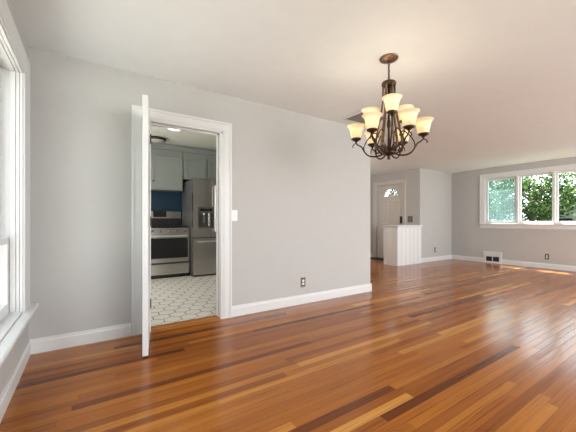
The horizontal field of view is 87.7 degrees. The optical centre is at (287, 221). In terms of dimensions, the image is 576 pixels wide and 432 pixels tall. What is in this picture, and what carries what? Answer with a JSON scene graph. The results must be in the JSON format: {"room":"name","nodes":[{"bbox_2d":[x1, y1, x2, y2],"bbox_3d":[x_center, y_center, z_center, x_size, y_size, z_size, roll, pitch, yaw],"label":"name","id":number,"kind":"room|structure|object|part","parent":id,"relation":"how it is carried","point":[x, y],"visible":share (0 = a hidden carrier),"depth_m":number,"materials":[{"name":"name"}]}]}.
{"room":"empty dining room","nodes":[
{"label":"empty dining room","id":0,"kind":"room"},
{"bbox_2d":[0,0,28,392],"bbox_3d":[-1.588,-0.300,1.540,0.140,2.700,9.320,0,0,-33],"label":"wall","id":1,"kind":"structure","parent":0,"point":[8,365],"depth_m":1.96,"materials":[{"name":"grey paint"}]},
{"bbox_2d":[0,340,30,422],"bbox_3d":[-0.554,0.992,0.115,0.016,0.116,5.403,0,0,-33],"label":"baseboard","id":2,"kind":"structure","parent":1,"relation":"attached to","point":[11,384],"depth_m":1.86,"materials":[{"name":"white paint"}]},
{"bbox_2d":[0,0,38,366],"bbox_3d":[-1.224,-0.235,1.050,0.208,1.970,3.042,0,0,-33],"label":"window","id":3,"kind":"structure","parent":1,"relation":"in","point":[16,309],"depth_m":2.08,"materials":[{"name":"white paint"}]},
{"bbox_3d":[-1.657,-0.456,1.555,0.035,1.202,1.192,0,0,-33],"label":"sash","id":4,"kind":"part","parent":3,"relation":"part of","materials":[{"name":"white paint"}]},
{"bbox_3d":[-1.624,0.366,1.577,0.035,0.523,1.192,0,0,-33],"label":"sash","id":5,"kind":"part","parent":3,"relation":"part of","materials":[{"name":"white paint"}]},
{"bbox_3d":[-1.187,-0.284,1.079,0.021,1.872,2.974,0,0,-33],"label":"casing","id":6,"kind":"part","parent":3,"relation":"part of","materials":[{"name":"white paint"}]},
{"bbox_2d":[151,181,186,225],"bbox_3d":[-2.416,-0.300,6.397,4.107,2.700,0.100,0,0,-33],"label":"wall","id":7,"kind":"structure","parent":0,"point":[172,201],"depth_m":6.27,"materials":[{"name":"blue paint"}]},
{"bbox_2d":[151,148,182,191],"bbox_3d":[-2.514,-1.025,6.030,0.705,0.790,0.401,0,0,-33],"label":"upper cabinet","id":8,"kind":"object","parent":7,"relation":"attached to","point":[166,165],"visible":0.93,"depth_m":5.93,"materials":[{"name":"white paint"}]},
{"bbox_2d":[151,142,215,155],"bbox_3d":[-2.279,-1.478,6.199,3.837,0.112,0.378,0,0,-33],"label":"trim","id":9,"kind":"structure","parent":7,"relation":"attached to","point":[161,146],"depth_m":6.08,"materials":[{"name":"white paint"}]},
{"bbox_2d":[183,152,215,180],"bbox_3d":[-1.800,-1.147,6.520,1.023,0.545,0.370,0,0,-33],"label":"upper cabinet","id":10,"kind":"object","parent":7,"relation":"attached to","point":[194,165],"visible":0.56,"depth_m":6.27,"materials":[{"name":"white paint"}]},
{"bbox_3d":[-1.922,-1.110,6.230,0.455,0.420,0.021,0,0,-33],"label":"door","id":11,"kind":"part","parent":10,"relation":"part of","materials":[{"name":"green paint"}]},
{"bbox_3d":[-1.506,-1.110,6.504,0.470,0.420,0.021,0,0,-33],"label":"door","id":12,"kind":"part","parent":10,"relation":"part of","materials":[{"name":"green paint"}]},
{"bbox_2d":[151,126,215,150],"bbox_3d":[-1.626,-1.650,4.936,4.137,0.200,3.610,0,0,-33],"label":"ceiling","id":13,"kind":"structure","parent":0,"point":[180,138],"depth_m":5.57,"materials":[{"name":"paint"}]},
{"bbox_2d":[151,136,165,142],"bbox_3d":[-2.417,-1.510,5.534,0.316,0.081,0.316,0,0,-33],"label":"ceiling light","id":14,"kind":"object","parent":13,"relation":"attached to","point":[156,139],"visible":0.85,"depth_m":5.45,"materials":[{"name":"white glass"}]},
{"bbox_3d":[-2.417,-1.490,5.534,0.279,0.041,0.279,0,0,-33],"label":"lamp shade","id":15,"kind":"part","parent":14,"relation":"part of","materials":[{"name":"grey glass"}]},
{"bbox_2d":[29,47,369,339],"bbox_3d":[-0.522,-0.300,3.472,4.167,2.700,0.130,0,0,-33],"label":"wall","id":16,"kind":"structure","parent":0,"point":[301,189],"depth_m":2.83,"materials":[{"name":"grey paint"}]},
{"bbox_2d":[30,323,130,353],"bbox_3d":[-1.751,0.992,2.573,0.725,0.116,0.016,0,0,-33],"label":"baseboard","id":17,"kind":"structure","parent":16,"relation":"attached to","point":[50,343],"depth_m":2.55,"materials":[{"name":"white paint"}]},
{"bbox_2d":[142,95,150,355],"bbox_3d":[-1.211,0.027,2.583,0.053,2.022,0.566,0,0,-23],"label":"door","id":18,"kind":"structure","parent":16,"relation":"in","point":[146,136],"depth_m":2.32,"materials":[{"name":"white paint"}]},
{"bbox_2d":[131,105,231,335],"bbox_3d":[-1.072,-0.015,3.099,0.984,2.130,0.166,0,0,-33],"label":"door frame","id":19,"kind":"structure","parent":16,"relation":"attached to","point":[136,111],"depth_m":3.10,"materials":[{"name":"white paint"}]},
{"bbox_2d":[232,210,236,220],"bbox_3d":[-0.594,-0.072,3.337,0.072,0.120,0.016,0,0,-33],"label":"light switch","id":20,"kind":"object","parent":16,"relation":"attached to","point":[234,212],"visible":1,"depth_m":3.34,"materials":[{"name":"white plastic"}]},
{"bbox_2d":[232,283,371,316],"bbox_3d":[-0.511,0.992,5.206,2.270,0.116,3.046,0,0,-33],"label":"baseboard","id":21,"kind":"structure","parent":16,"relation":"attached to","point":[238,310],"depth_m":3.79,"materials":[{"name":"white paint"}]},
{"bbox_2d":[301,277,304,286],"bbox_3d":[0.195,0.775,3.862,0.074,0.122,0.009,0,0,-33],"label":"wall outlet","id":22,"kind":"object","parent":16,"relation":"attached to","point":[303,278],"visible":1,"depth_m":3.86,"materials":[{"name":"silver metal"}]},
{"bbox_2d":[0,257,575,431],"bbox_3d":[2.198,1.108,4.038,9.531,0.124,9.320,0,0,-33],"label":"floor","id":23,"kind":"structure","parent":0,"point":[449,345],"depth_m":2.21,"materials":[{"name":"brown wood"}]},
{"bbox_2d":[151,210,189,278],"bbox_3d":[-2.394,0.404,5.858,0.756,1.285,0.784,0,0,-33],"label":"gas range","id":24,"kind":"object","parent":23,"relation":"on","point":[169,239],"visible":0.87,"depth_m":5.64,"materials":[{"name":"silver metal"}]},
{"bbox_3d":[-2.573,0.036,6.128,0.756,0.190,0.014,0,0,-33],"label":"vent trim","id":25,"kind":"part","parent":24,"relation":"part of","materials":[{"name":"black metal"}]},
{"bbox_3d":[-2.195,0.261,5.556,0.656,0.027,0.061,0,0,-33],"label":"oven handle","id":26,"kind":"part","parent":24,"relation":"part of","materials":[{"name":"metal"}]},
{"bbox_2d":[151,235,188,264],"bbox_3d":[-2.422,0.553,5.899,0.756,0.845,0.685,0,0,-33],"label":"oven","id":27,"kind":"object","parent":24,"relation":"in","point":[183,242],"depth_m":5.68,"materials":[{"name":"black glass"}]},
{"bbox_3d":[-2.221,0.507,5.596,0.744,0.487,0.042,0,0,-33],"label":"oven door","id":28,"kind":"part","parent":24,"relation":"part of","materials":[{"name":"silver metal"}]},
{"bbox_3d":[-2.219,0.877,5.592,0.744,0.198,0.052,0,0,-33],"label":"warming drawer","id":29,"kind":"part","parent":24,"relation":"part of","materials":[{"name":"silver metal"}]},
{"bbox_3d":[-2.231,0.178,5.610,0.756,0.155,0.068,0,0,-33],"label":"control panel","id":30,"kind":"part","parent":24,"relation":"part of","materials":[{"name":"silver metal"}]},
{"bbox_2d":[151,315,218,329],"bbox_3d":[-1.071,1.045,3.139,0.700,0.010,0.110,0,0,-33],"label":"threshold","id":31,"kind":"object","parent":23,"relation":"on","point":[213,316],"visible":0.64,"depth_m":3.10,"materials":[{"name":"brown wood"}]},
{"bbox_2d":[182,178,215,276],"bbox_3d":[-1.613,0.103,6.214,0.908,1.885,0.890,0,0,-33],"label":"refrigerator","id":32,"kind":"object","parent":23,"relation":"on","point":[198,194],"visible":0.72,"depth_m":5.80,"materials":[{"name":"silver metal"}]},
{"bbox_3d":[-1.433,0.659,5.941,0.902,0.703,0.084,0,0,-33],"label":"freezer drawer","id":33,"kind":"part","parent":32,"relation":"part of","materials":[{"name":"silver metal"}]},
{"bbox_2d":[12,0,575,175],"bbox_3d":[2.291,-1.490,3.896,9.531,0.200,8.980,0,0,-33],"label":"ceiling","id":34,"kind":"structure","parent":0,"point":[496,79],"depth_m":2.52,"materials":[{"name":"white paint"}]},
{"bbox_2d":[342,110,390,123],"bbox_3d":[1.051,-1.383,4.000,0.520,0.014,0.400,0,0,-33],"label":"ceiling vent","id":35,"kind":"object","parent":34,"relation":"in","point":[356,117],"visible":0.49,"depth_m":3.99,"materials":[{"name":"white paint"}]},
{"bbox_2d":[347,113,386,123],"bbox_3d":[1.051,-1.383,4.000,0.450,0.012,0.330,0,0,-33],"label":"grille","id":36,"kind":"object","parent":35,"relation":"attached to","point":[356,118],"depth_m":4.00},
{"bbox_2d":[347,53,433,159],"bbox_3d":[0.855,-0.959,2.543,0.689,0.862,0.667,0,0,-33],"label":"chandelier","id":37,"kind":"object","parent":34,"relation":"hanging from","point":[406,114],"visible":1,"depth_m":2.48,"materials":[{"name":"brown metal"}]},
{"bbox_3d":[0.595,-0.784,2.618,0.158,0.113,0.158,0,0,-33],"label":"lamp shade","id":38,"kind":"part","parent":37,"relation":"part of","materials":[{"name":"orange glass"}]},
{"bbox_3d":[0.694,-0.660,2.589,0.182,0.215,0.210,0,0,-33],"label":"arm","id":39,"kind":"part","parent":37,"relation":"part of","materials":[{"name":"brown metal"}]},
{"bbox_3d":[0.730,-0.934,2.648,0.158,0.113,0.158,0,0,-33],"label":"lamp shade","id":40,"kind":"part","parent":37,"relation":"part of","materials":[{"name":"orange glass"}]},
{"bbox_3d":[0.660,-0.784,2.356,0.158,0.113,0.158,0,0,-33],"label":"lamp shade","id":41,"kind":"part","parent":37,"relation":"part of","materials":[{"name":"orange glass"}]},
{"bbox_3d":[0.789,-0.784,2.805,0.158,0.113,0.158,0,0,-33],"label":"lamp shade","id":42,"kind":"part","parent":37,"relation":"part of","materials":[{"name":"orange glass"}]},
{"bbox_3d":[0.733,-0.660,2.427,0.268,0.215,0.060,0,0,-33],"label":"arm","id":43,"kind":"part","parent":37,"relation":"part of","materials":[{"name":"brown metal"}]},
{"bbox_3d":[0.813,-0.660,2.707,0.015,0.215,0.273,0,0,-14],"label":"arm","id":44,"kind":"part","parent":37,"relation":"part of","materials":[{"name":"brown metal"}]},
{"bbox_3d":[0.855,-1.183,2.543,0.118,0.058,0.118,0,0,-33],"label":"crown","id":45,"kind":"part","parent":37,"relation":"part of","materials":[{"name":"brown metal"}]},
{"bbox_3d":[0.838,-0.725,2.445,0.014,0.251,0.138,0,0,10],"label":"arm","id":46,"kind":"part","parent":37,"relation":"part of","materials":[{"name":"brown metal"}]},
{"bbox_3d":[0.826,-0.934,2.383,0.158,0.113,0.158,0,0,-33],"label":"lamp shade","id":47,"kind":"part","parent":37,"relation":"part of","materials":[{"name":"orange glass"}]},
{"bbox_3d":[0.976,-0.660,2.660,0.273,0.215,0.015,0,0,-44],"label":"arm","id":48,"kind":"part","parent":37,"relation":"part of","materials":[{"name":"brown metal"}]},
{"bbox_3d":[0.896,-0.660,2.380,0.099,0.215,0.258,0,0,-33],"label":"arm","id":49,"kind":"part","parent":37,"relation":"part of","materials":[{"name":"brown metal"}]},
{"bbox_3d":[1.049,-0.784,2.731,0.158,0.113,0.158,0,0,-33],"label":"lamp shade","id":50,"kind":"part","parent":37,"relation":"part of","materials":[{"name":"beige glass"}]},
{"bbox_3d":[1.008,-0.934,2.599,0.158,0.113,0.158,0,0,-33],"label":"lamp shade","id":51,"kind":"part","parent":37,"relation":"part of","materials":[{"name":"beige glass"}]},
{"bbox_3d":[0.920,-0.784,2.281,0.158,0.113,0.158,0,0,-33],"label":"lamp shade","id":52,"kind":"part","parent":37,"relation":"part of","materials":[{"name":"beige glass"}]},
{"bbox_3d":[1.016,-0.660,2.496,0.273,0.215,0.015,0,0,16],"label":"arm","id":53,"kind":"part","parent":37,"relation":"part of","materials":[{"name":"brown metal"}]},
{"bbox_3d":[1.114,-0.784,2.469,0.158,0.113,0.158,0,0,-33],"label":"lamp shade","id":54,"kind":"part","parent":37,"relation":"part of","materials":[{"name":"beige glass"}]},
{"bbox_2d":[370,169,414,256],"bbox_3d":[2.948,-0.220,8.523,0.150,2.540,1.580,0,0,-33],"label":"wall","id":55,"kind":"structure","parent":0,"point":[409,175],"depth_m":8.22,"materials":[{"name":"grey paint"}]},
{"bbox_2d":[377,184,401,257],"bbox_3d":[2.887,0.001,8.531,0.113,2.096,0.884,0,0,-33],"label":"door","id":56,"kind":"structure","parent":55,"relation":"in","point":[389,208],"depth_m":8.63,"materials":[{"name":"paint"}]},
{"bbox_2d":[373,179,405,256],"bbox_3d":[2.853,-0.053,8.508,0.026,2.206,1.102,0,0,-33],"label":"door frame","id":57,"kind":"structure","parent":55,"relation":"attached to","point":[403,181],"depth_m":8.63,"materials":[{"name":"paint"}]},
{"bbox_2d":[408,216,412,221],"bbox_3d":[3.234,-0.075,7.945,0.010,0.170,0.150,0,0,-33],"label":"light switch","id":58,"kind":"object","parent":55,"relation":"attached to","point":[410,218],"visible":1,"depth_m":7.93,"materials":[{"name":"grey metal"}]},
{"bbox_2d":[382,225,422,265],"bbox_3d":[2.886,0.564,7.561,1.006,0.973,0.468,0,0,-33],"label":"wall","id":59,"kind":"structure","parent":0,"point":[402,243],"depth_m":7.34,"materials":[{"name":"paint"}]},
{"bbox_3d":[2.893,0.120,7.561,0.986,0.030,0.434,0,0,-33],"label":"cap moulding","id":60,"kind":"part","parent":59,"relation":"part of","materials":[{"name":"white paint"}]},
{"bbox_2d":[415,168,451,257],"bbox_3d":[4.059,-0.220,8.232,1.684,2.540,0.130,0,0,-33],"label":"wall","id":61,"kind":"structure","parent":0,"point":[433,189],"depth_m":8.08,"materials":[{"name":"grey paint"}]},
{"bbox_2d":[421,255,451,262],"bbox_3d":[4.038,0.992,8.130,1.512,0.116,0.016,0,0,-33],"label":"baseboard","id":62,"kind":"structure","parent":61,"relation":"attached to","point":[437,258],"depth_m":8.10,"materials":[{"name":"white paint"}]},
{"bbox_2d":[452,157,575,265],"bbox_3d":[6.678,-0.220,5.647,0.160,2.540,7.070,0,0,-33],"label":"wall","id":63,"kind":"structure","parent":0,"point":[468,239],"depth_m":7.53,"materials":[{"name":"grey paint"}]},
{"bbox_2d":[483,251,501,263],"bbox_3d":[5.226,0.907,7.668,0.038,0.285,0.427,0,0,-33],"label":"air vent","id":64,"kind":"object","parent":63,"relation":"in","point":[489,257],"visible":0.99,"depth_m":7.66,"materials":[{"name":"white metal"}]},
{"bbox_2d":[452,255,575,271],"bbox_3d":[6.554,0.992,5.675,0.016,0.116,6.853,0,0,-33],"label":"baseboard","id":65,"kind":"structure","parent":63,"relation":"attached to","point":[468,258],"depth_m":7.07,"materials":[{"name":"white paint"}]},
{"bbox_2d":[479,164,575,229],"bbox_3d":[5.750,-0.536,7.002,0.216,1.402,2.315,0,0,-33],"label":"window","id":66,"kind":"structure","parent":63,"relation":"in","point":[518,223],"depth_m":7.20,"materials":[{"name":"white paint"}]},
{"bbox_3d":[5.376,-0.547,7.569,0.012,1.127,0.678,0,0,-33],"label":"screen frame","id":67,"kind":"part","parent":66,"relation":"part of","materials":[{"name":"white paint"}]},
{"bbox_3d":[5.403,-0.547,7.588,0.050,1.139,0.690,0,0,-33],"label":"sash","id":68,"kind":"part","parent":66,"relation":"part of","materials":[{"name":"white paint"}]},
{"bbox_3d":[5.793,-0.547,6.998,0.050,1.139,0.650,0,0,-33],"label":"sash","id":69,"kind":"part","parent":66,"relation":"part of","materials":[{"name":"white paint"}]},
{"bbox_3d":[6.166,-0.547,6.433,0.050,1.139,0.630,0,0,-33],"label":"sash","id":70,"kind":"part","parent":66,"relation":"part of","materials":[{"name":"white paint"}]},
{"label":"outside","id":71,"kind":"structure","parent":0,"visible":0},
{"bbox_3d":[8.347,1.575,5.508,100.000,0.150,80.000,0,0,-33],"label":"ground","id":72,"kind":"structure","parent":71,"visible":0},
{"bbox_2d":[385,189,396,195],"bbox_3d":[5.423,-0.287,15.848,2.377,3.595,2.596,0,0,-5],"label":"leafy tree","id":73,"kind":"object","parent":72,"relation":"on","point":[395,194],"visible":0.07,"depth_m":15.34,"materials":[{"name":"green plant"}]},
{"bbox_2d":[489,181,509,220],"bbox_3d":[9.733,-0.868,16.213,4.332,4.792,4.699,0,0,3],"label":"leafy tree","id":74,"kind":"object","parent":72,"relation":"on","point":[490,182],"visible":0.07,"depth_m":15.04,"materials":[{"name":"green plant"}]},
{"bbox_2d":[489,176,536,220],"bbox_3d":[14.460,-2.049,22.709,6.794,7.359,7.457,0,0,-1],"label":"leafy tree","id":75,"kind":"object","parent":72,"relation":"on","point":[501,181],"visible":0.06,"depth_m":21.22,"materials":[{"name":"green plant"}]},
{"bbox_2d":[489,172,575,220],"bbox_3d":[9.732,-0.396,11.897,3.074,3.815,3.066,0,0,-33],"label":"leafy tree","id":76,"kind":"object","parent":72,"relation":"on","point":[543,210],"visible":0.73,"depth_m":11.43,"materials":[{"name":"green plant"}]},
{"bbox_2d":[540,195,575,220],"bbox_3d":[22.396,-0.380,20.530,6.600,3.760,7.200,0,0,-33],"label":"house","id":77,"kind":"structure","parent":72,"relation":"on","point":[571,216],"depth_m":20.24,"materials":[{"name":"white"}]},
{"bbox_2d":[559,172,575,213],"bbox_3d":[12.757,-0.715,12.386,2.908,4.448,3.494,0,0,-33],"label":"leafy tree","id":78,"kind":"object","parent":72,"relation":"on","point":[570,173],"visible":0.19,"depth_m":12.63,"materials":[{"name":"green plant"}]}
]}

